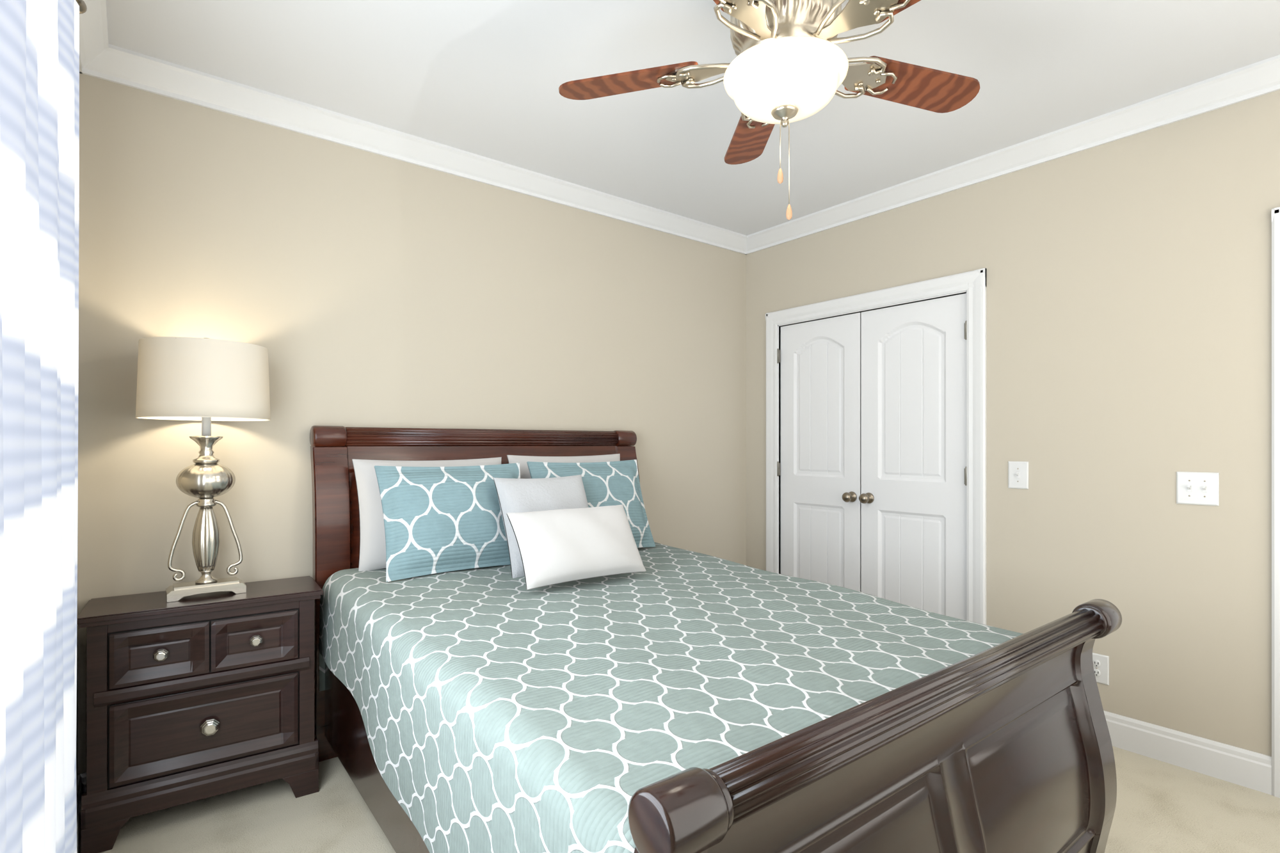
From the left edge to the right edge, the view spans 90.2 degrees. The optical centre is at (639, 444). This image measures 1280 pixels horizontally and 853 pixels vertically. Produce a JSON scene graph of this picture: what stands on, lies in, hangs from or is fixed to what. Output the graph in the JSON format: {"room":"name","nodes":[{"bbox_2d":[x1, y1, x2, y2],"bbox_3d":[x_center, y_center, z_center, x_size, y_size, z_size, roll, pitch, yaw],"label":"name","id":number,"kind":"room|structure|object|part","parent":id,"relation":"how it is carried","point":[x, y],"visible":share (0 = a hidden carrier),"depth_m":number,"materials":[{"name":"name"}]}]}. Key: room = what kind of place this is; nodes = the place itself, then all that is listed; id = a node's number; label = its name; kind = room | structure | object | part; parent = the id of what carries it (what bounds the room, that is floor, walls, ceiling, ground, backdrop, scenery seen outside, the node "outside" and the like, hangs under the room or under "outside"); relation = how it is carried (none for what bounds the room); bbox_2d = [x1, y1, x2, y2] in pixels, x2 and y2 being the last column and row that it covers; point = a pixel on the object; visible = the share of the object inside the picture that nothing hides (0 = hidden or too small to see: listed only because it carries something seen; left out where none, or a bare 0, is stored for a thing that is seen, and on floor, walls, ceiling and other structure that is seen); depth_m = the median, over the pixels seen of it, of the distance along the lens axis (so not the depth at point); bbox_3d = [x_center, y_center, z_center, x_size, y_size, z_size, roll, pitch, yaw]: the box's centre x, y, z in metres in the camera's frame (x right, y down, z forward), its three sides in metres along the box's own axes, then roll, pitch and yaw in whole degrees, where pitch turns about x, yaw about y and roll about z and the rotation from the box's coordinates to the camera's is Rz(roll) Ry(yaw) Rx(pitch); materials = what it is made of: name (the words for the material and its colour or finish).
{"room":"bedroom","nodes":[
{"label":"bedroom","id":0,"kind":"room"},
{"bbox_2d":[76,501,78,782],"bbox_3d":[-0.896,-0.051,0.789,0.120,2.665,3.550,0,0,-38],"label":"wall","id":1,"kind":"structure","parent":0,"point":[77,737],"depth_m":2.21,"materials":[{"name":"beige paint"}]},
{"bbox_2d":[75,0,87,14],"bbox_3d":[-0.824,-1.048,0.846,0.064,0.037,1.751,0,0,-38],"label":"curtain rod","id":2,"kind":"object","parent":1,"relation":"attached to","point":[82,6],"visible":0.38,"depth_m":1.52,"materials":[{"name":"grey metal"}]},
{"bbox_2d":[0,0,79,852],"bbox_3d":[-0.835,0.117,0.882,0.036,2.300,1.580,0,0,-38],"label":"curtain","id":3,"kind":"object","parent":2,"relation":"hanging from","point":[39,182],"visible":1,"depth_m":0.84,"materials":[{"name":"white fabric"}]},
{"bbox_2d":[76,772,86,852],"bbox_3d":[-0.843,1.214,0.831,0.016,0.135,3.550,0,0,-39],"label":"baseboard","id":4,"kind":"structure","parent":1,"relation":"attached to","point":[81,779],"depth_m":2.10,"materials":[{"name":"white wood"}]},
{"bbox_2d":[79,0,115,79],"bbox_3d":[-0.816,-1.337,0.852,0.084,0.092,3.550,0,0,-39],"label":"crown molding","id":5,"kind":"structure","parent":1,"relation":"attached to","point":[100,57],"depth_m":2.13,"materials":[{"name":"white"}]},
{"bbox_2d":[78,72,746,773],"bbox_3d":[-0.653,-0.051,3.327,3.660,2.665,0.120,0,0,-38],"label":"wall","id":6,"kind":"structure","parent":0,"point":[345,286],"depth_m":2.74,"materials":[{"name":"beige paint"}]},
{"bbox_2d":[102,46,750,253],"bbox_3d":[-0.589,-1.337,3.247,3.240,0.092,0.084,0,0,-39],"label":"crown molding","id":7,"kind":"structure","parent":6,"relation":"attached to","point":[133,69],"depth_m":2.81,"materials":[{"name":"white"}]},
{"bbox_2d":[78,746,1279,852],"bbox_3d":[0.489,1.332,1.891,3.660,0.100,3.790,0,0,-38],"label":"floor","id":8,"kind":"structure","parent":0,"point":[1163,808],"depth_m":2.17,"materials":[{"name":"carpet"}]},
{"bbox_2d":[76,576,323,852],"bbox_3d":[-1.537,0.909,2.276,0.692,0.745,0.318,0,0,-35],"label":"nightstand","id":9,"kind":"object","parent":8,"relation":"on","point":[193,697],"visible":1,"depth_m":2.15,"materials":[{"name":"brown wood"}]},
{"bbox_2d":[135,336,270,602],"bbox_3d":[-1.546,0.079,2.273,0.396,0.915,0.396,0,0,-38],"label":"table lamp","id":10,"kind":"object","parent":9,"relation":"on","point":[206,381],"visible":1,"depth_m":2.19,"materials":[{"name":"silver metal"}]},
{"bbox_3d":[-1.546,-0.220,2.273,0.396,0.262,0.396,0,0,-38],"label":"lamp shade","id":11,"kind":"part","parent":10,"relation":"part of","materials":[{"name":"beige fabric"}]},
{"bbox_2d":[309,425,1121,852],"bbox_3d":[-0.007,0.603,2.240,1.700,1.359,2.354,0,0,-38],"label":"sleigh bed","id":12,"kind":"object","parent":8,"relation":"on","point":[534,642],"visible":1,"depth_m":1.68,"materials":[{"name":"teal fabric"}]},
{"bbox_2d":[492,474,603,579],"bbox_3d":[-0.386,0.337,2.714,0.430,0.430,0.143,0,-24,-38],"label":"pillow","id":13,"kind":"object","parent":12,"relation":"on","point":[509,495],"depth_m":2.66,"materials":[{"name":"grey fabric"}]},
{"bbox_2d":[318,536,1070,852],"bbox_3d":[-0.005,0.758,2.237,1.664,0.508,2.100,0,0,-38],"label":"quilt","id":14,"kind":"object","parent":12,"relation":"on","point":[502,712],"depth_m":1.67,"materials":[{"name":"teal fabric"}]},
{"bbox_2d":[105,0,1279,235],"bbox_3d":[0.489,-1.433,1.891,3.660,0.100,3.790,0,0,-38],"label":"ceiling","id":15,"kind":"structure","parent":0,"point":[486,78],"depth_m":2.37,"materials":[{"name":"white paint"}]},
{"bbox_2d":[558,0,979,220],"bbox_3d":[0.431,-1.000,1.718,1.282,0.766,1.232,0,0,-38],"label":"ceiling fan","id":16,"kind":"object","parent":15,"relation":"hanging from","point":[788,64],"visible":1,"depth_m":1.73,"materials":[{"name":"brown wood"}]},
{"bbox_3d":[0.400,-0.978,1.762,0.336,0.101,0.336,0,0,-38],"label":"lamp shade","id":17,"kind":"part","parent":16,"relation":"part of","materials":[{"name":"white glass"}]},
{"bbox_2d":[746,89,1279,756],"bbox_3d":[1.875,-0.051,2.993,0.120,2.665,3.550,0,0,-38],"label":"wall","id":18,"kind":"structure","parent":0,"point":[1129,328],"depth_m":2.68,"materials":[{"name":"beige paint"}]},
{"bbox_2d":[765,268,986,625],"bbox_3d":[1.290,0.211,3.678,0.182,2.141,1.378,0,0,-38],"label":"closet door","id":19,"kind":"structure","parent":18,"relation":"attached to","point":[882,464],"depth_m":3.56,"materials":[{"name":"white wood"}]},
{"bbox_2d":[742,54,1279,254],"bbox_3d":[1.795,-1.337,2.929,0.084,0.092,3.550,0,0,-39],"label":"crown molding","id":20,"kind":"structure","parent":18,"relation":"attached to","point":[1262,77],"depth_m":2.85,"materials":[{"name":"white"}]},
{"bbox_2d":[1008,461,1028,488],"bbox_3d":[1.777,0.146,3.001,0.022,0.128,0.087,0,0,-38],"label":"light switch","id":21,"kind":"object","parent":18,"relation":"attached to","point":[1017,475],"visible":1,"depth_m":3.00,"materials":[{"name":"white plastic"}]},
{"bbox_2d":[1092,652,1109,685],"bbox_3d":[1.977,0.970,2.758,0.010,0.124,0.086,0,0,-38],"label":"wall outlet","id":22,"kind":"object","parent":18,"relation":"attached to","point":[1101,664],"visible":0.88,"depth_m":2.75,"materials":[{"name":"white plastic"}]},
{"bbox_2d":[1103,710,1271,794],"bbox_3d":[1.999,1.214,2.726,0.016,0.135,1.006,0,0,-39],"label":"baseboard","id":23,"kind":"structure","parent":18,"relation":"attached to","point":[1233,764],"depth_m":2.50,"materials":[{"name":"white wood"}]},
{"bbox_2d":[1176,471,1219,506],"bbox_3d":[2.179,0.174,2.495,0.022,0.128,0.127,0,0,-38],"label":"double light switch","id":24,"kind":"object","parent":18,"relation":"attached to","point":[1198,488],"visible":1,"depth_m":2.50,"materials":[{"name":"white plastic"}]},
{"bbox_2d":[1271,206,1279,798],"bbox_3d":[2.651,0.211,1.966,0.182,2.141,0.996,0,0,-38],"label":"door frame","id":25,"kind":"structure","parent":18,"relation":"attached to","point":[1275,502],"depth_m":2.32,"materials":[{"name":"white wood"}]}
]}

